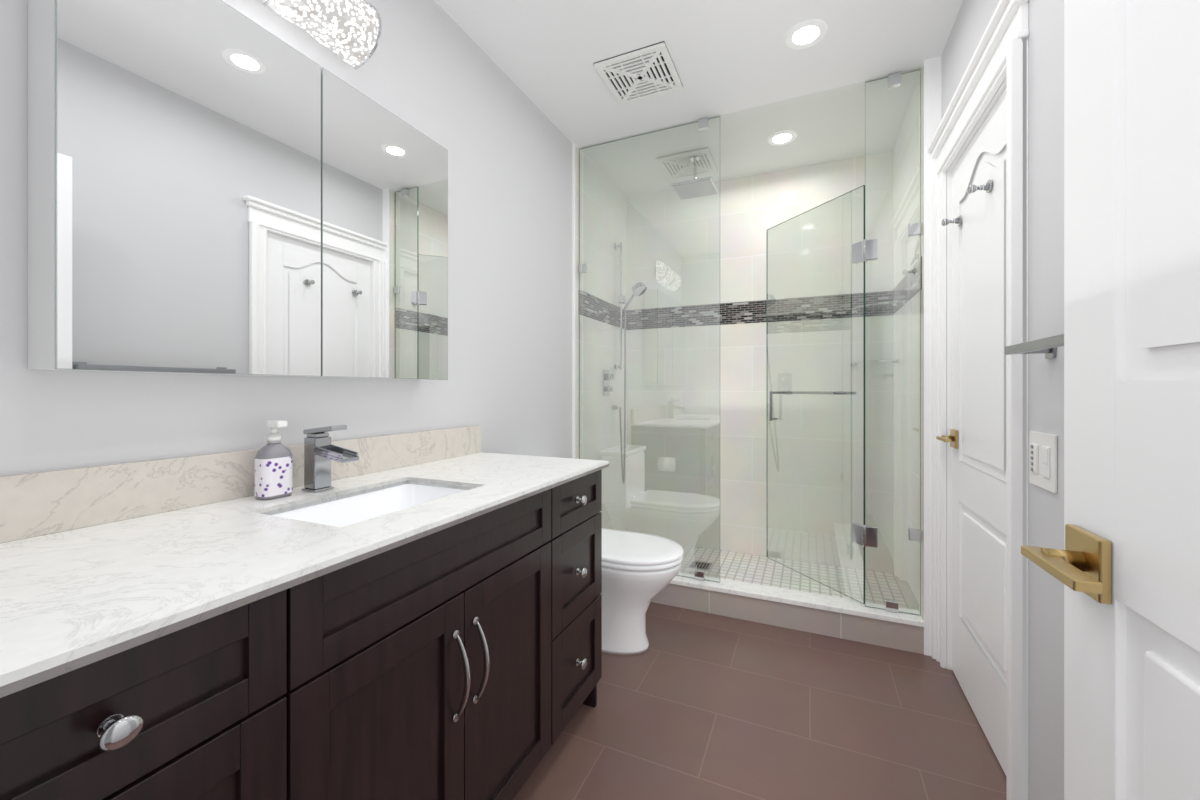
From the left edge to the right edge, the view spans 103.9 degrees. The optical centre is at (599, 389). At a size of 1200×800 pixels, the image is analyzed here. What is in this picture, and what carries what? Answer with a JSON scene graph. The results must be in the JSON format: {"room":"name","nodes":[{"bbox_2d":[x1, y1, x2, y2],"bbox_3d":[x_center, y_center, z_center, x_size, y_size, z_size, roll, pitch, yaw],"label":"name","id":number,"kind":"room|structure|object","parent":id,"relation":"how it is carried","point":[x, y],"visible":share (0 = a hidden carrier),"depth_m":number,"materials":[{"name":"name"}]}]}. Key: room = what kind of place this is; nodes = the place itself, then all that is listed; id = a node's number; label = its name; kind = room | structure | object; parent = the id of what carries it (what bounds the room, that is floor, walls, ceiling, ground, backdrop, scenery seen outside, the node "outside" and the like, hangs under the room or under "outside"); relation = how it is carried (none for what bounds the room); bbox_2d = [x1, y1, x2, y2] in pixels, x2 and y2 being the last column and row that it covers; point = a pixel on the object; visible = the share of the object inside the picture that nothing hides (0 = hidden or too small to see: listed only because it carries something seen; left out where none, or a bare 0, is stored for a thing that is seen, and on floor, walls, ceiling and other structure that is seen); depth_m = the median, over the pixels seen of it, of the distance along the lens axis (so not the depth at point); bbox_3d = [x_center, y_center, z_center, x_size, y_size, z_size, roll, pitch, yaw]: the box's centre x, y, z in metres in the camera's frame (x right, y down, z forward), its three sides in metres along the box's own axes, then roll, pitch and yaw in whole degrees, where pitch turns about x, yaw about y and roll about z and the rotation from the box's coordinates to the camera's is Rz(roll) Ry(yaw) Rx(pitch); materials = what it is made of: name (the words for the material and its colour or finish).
{"room":"bathroom","nodes":[
{"label":"bathroom","id":0,"kind":"room"},
{"bbox_2d":[0,0,1063,799],"bbox_3d":[-0.363,-0.140,0.107,1.710,2.560,0.100,0,0,24],"label":"wall","id":1,"kind":"structure","parent":0,"point":[432,70],"depth_m":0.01,"materials":[{"name":"grey paint"}]},
{"bbox_2d":[28,0,447,379],"bbox_3d":[-0.760,-0.427,1.213,0.118,0.786,0.915,0,0,24],"label":"upper cabinet","id":2,"kind":"object","parent":1,"relation":"attached to","point":[221,187],"visible":1,"depth_m":0.98,"materials":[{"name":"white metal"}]},
{"bbox_2d":[262,0,381,69],"bbox_3d":[-0.788,-1.045,1.143,0.124,0.191,0.513,0,0,24],"label":"sconce","id":3,"kind":"object","parent":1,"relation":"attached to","point":[347,31],"visible":0.96,"depth_m":1.28,"materials":[{"name":"white glass"}]},
{"bbox_2d":[572,143,627,530],"bbox_3d":[0.018,-0.140,3.089,0.012,2.560,0.840,0,0,24],"label":"shower wall tile","id":4,"kind":"structure","parent":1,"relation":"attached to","point":[575,150],"depth_m":3.02,"materials":[{"name":"tile"}]},
{"bbox_2d":[603,368,613,395],"bbox_3d":[0.066,-0.053,3.112,0.060,0.185,0.100,0,0,24],"label":"valve control","id":5,"kind":"object","parent":4,"relation":"attached to","point":[607,380],"depth_m":3.10,"materials":[{"name":"silver metal"}]},
{"bbox_2d":[613,242,646,483],"bbox_3d":[0.195,-0.199,3.173,0.246,1.643,0.146,0,0,24],"label":"slide rail","id":6,"kind":"object","parent":4,"relation":"attached to","point":[627,305],"depth_m":3.19,"materials":[{"name":"silver metal"}]},
{"bbox_2d":[628,152,887,572],"bbox_3d":[0.994,-0.140,3.131,1.760,2.560,0.012,0,0,24],"label":"shower wall tile","id":7,"kind":"structure","parent":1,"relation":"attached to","point":[752,209],"depth_m":3.11,"materials":[{"name":"tile"}]},
{"bbox_2d":[847,301,899,365],"bbox_3d":[1.582,-0.318,2.732,0.240,0.340,0.240,0,0,24],"label":"corner shelf","id":8,"kind":"object","parent":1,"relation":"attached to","point":[884,361],"depth_m":2.73,"materials":[{"name":"clear glass"}]},
{"bbox_2d":[888,56,940,655],"bbox_3d":[1.593,-0.140,2.390,0.062,2.560,0.832,0,0,24],"label":"shower wall tile","id":9,"kind":"structure","parent":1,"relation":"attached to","point":[931,68],"depth_m":2.20,"materials":[{"name":"tile"}]},
{"bbox_2d":[936,87,1006,776],"bbox_3d":[1.276,0.122,1.599,0.095,2.019,0.694,0,0,24],"label":"closet door","id":10,"kind":"structure","parent":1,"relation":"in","point":[977,438],"depth_m":1.58,"materials":[{"name":"white wood"}]},
{"bbox_2d":[927,0,1028,799],"bbox_3d":[1.295,0.052,1.590,0.152,2.175,0.936,0,0,24],"label":"door frame","id":11,"kind":"structure","parent":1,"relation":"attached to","point":[998,64],"depth_m":1.23,"materials":[{"name":"white wood"}]},
{"bbox_2d":[1005,334,1063,358],"bbox_3d":[0.900,-0.095,0.863,0.080,0.044,0.570,0,0,24],"label":"towel rail","id":12,"kind":"object","parent":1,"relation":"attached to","point":[1047,346],"visible":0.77,"depth_m":1.01,"materials":[{"name":"silver metal"}]},
{"bbox_2d":[1029,431,1056,493],"bbox_3d":[1.054,0.168,1.123,0.010,0.132,0.136,0,0,24],"label":"switch plate","id":13,"kind":"object","parent":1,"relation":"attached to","point":[1043,460],"visible":1,"depth_m":1.11,"materials":[{"name":"white plastic"}]},
{"bbox_2d":[1021,0,1199,799],"bbox_3d":[0.466,0.122,0.242,0.160,2.019,0.810,0,0,24],"label":"entry door","id":14,"kind":"structure","parent":1,"relation":"in","point":[1123,566],"depth_m":0.51,"materials":[{"name":"white wood"}]},
{"bbox_2d":[434,0,962,197],"bbox_3d":[0.329,-1.460,1.644,1.960,0.080,3.470,0,0,24],"label":"ceiling","id":15,"kind":"structure","parent":0,"point":[750,77],"depth_m":2.08,"materials":[{"name":"white paint"}]},
{"bbox_2d":[594,41,682,105],"bbox_3d":[0.181,-1.413,2.121,0.316,0.014,0.316,0,0,24],"label":"ceiling vent","id":16,"kind":"object","parent":15,"relation":"in","point":[644,73],"visible":1,"depth_m":2.10,"materials":[{"name":"white"}]},
{"bbox_2d":[671,156,717,199],"bbox_3d":[0.582,-1.321,2.877,0.240,0.196,0.240,0,0,24],"label":"shower head","id":17,"kind":"object","parent":15,"relation":"hanging from","point":[694,189],"depth_m":2.87},
{"bbox_2d":[768,130,796,145],"bbox_3d":[1.026,-1.417,2.648,0.156,0.006,0.156,0,0,24],"label":"recessed light","id":18,"kind":"object","parent":15,"relation":"in","point":[785,137],"visible":1,"depth_m":2.64,"materials":[{"name":"white plastic"}]},
{"bbox_2d":[785,19,827,48],"bbox_3d":[0.823,-1.417,1.878,0.156,0.006,0.156,0,0,24],"label":"recessed light","id":19,"kind":"object","parent":15,"relation":"in","point":[806,34],"visible":1,"depth_m":1.87,"materials":[{"name":"white plastic"}]},
{"bbox_2d":[513,602,1006,799],"bbox_3d":[0.013,1.170,0.936,1.960,0.060,3.120,0,0,24],"label":"floor","id":20,"kind":"structure","parent":0,"point":[694,705],"depth_m":1.59,"materials":[{"name":"tile"}]},
{"bbox_2d":[0,456,608,799],"bbox_3d":[-0.522,0.708,1.149,0.604,0.866,1.664,0,0,24],"label":"bathroom vanity","id":21,"kind":"object","parent":20,"relation":"on","point":[411,616],"depth_m":0.79,"materials":[{"name":"brown wood"}]},
{"bbox_2d":[0,453,607,680],"bbox_3d":[-0.553,0.264,1.101,0.587,0.020,1.552,0,0,24],"label":"countertop","id":22,"kind":"structure","parent":21,"relation":"on","point":[70,590],"depth_m":0.74,"materials":[{"name":"white stone"}]},
{"bbox_2d":[254,420,292,499],"bbox_3d":[-0.772,0.163,1.117,0.060,0.182,0.072,0,0,24],"label":"soap dispenser","id":23,"kind":"object","parent":22,"relation":"on","point":[273,468],"visible":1,"depth_m":1.10,"materials":[{"name":"white plastic"}]},
{"bbox_2d":[301,425,358,491],"bbox_3d":[-0.675,0.171,1.178,0.148,0.166,0.052,0,0,24],"label":"faucet","id":24,"kind":"object","parent":22,"relation":"on","point":[321,451],"visible":1,"depth_m":1.18,"materials":[{"name":"silver metal"}]},
{"bbox_2d":[252,477,475,524],"bbox_3d":[-0.524,0.346,1.127,0.345,0.168,0.491,0,0,24],"label":"sink","id":25,"kind":"object","parent":22,"relation":"in","point":[351,505],"depth_m":1.25,"materials":[{"name":"white ceramic"}]},
{"bbox_2d":[601,528,683,654],"bbox_3d":[0.012,0.761,2.158,0.746,0.757,0.392,0,0,24],"label":"toilet","id":26,"kind":"object","parent":20,"relation":"on","point":[640,571],"visible":0.48,"depth_m":2.02,"materials":[{"name":"white ceramic"}]},
{"bbox_2d":[651,572,923,653],"bbox_3d":[0.647,1.097,2.416,1.686,0.205,0.124,0,0,24],"label":"shower curb","id":27,"kind":"structure","parent":20,"relation":"on","point":[841,618],"depth_m":2.24,"materials":[{"name":"tile"}]},
{"bbox_2d":[578,69,921,615],"bbox_3d":[0.740,-0.212,2.625,1.685,2.414,0.488,0,0,24],"label":"glass enclosure","id":28,"kind":"object","parent":27,"relation":"on","point":[864,250],"visible":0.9,"depth_m":2.46,"materials":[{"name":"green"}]},
{"bbox_2d":[679,545,907,607],"bbox_3d":[0.818,1.143,2.800,1.690,0.115,0.740,0,0,24],"label":"floor","id":29,"kind":"structure","parent":0,"point":[752,568],"depth_m":2.78,"materials":[{"name":"tile"}]}
]}

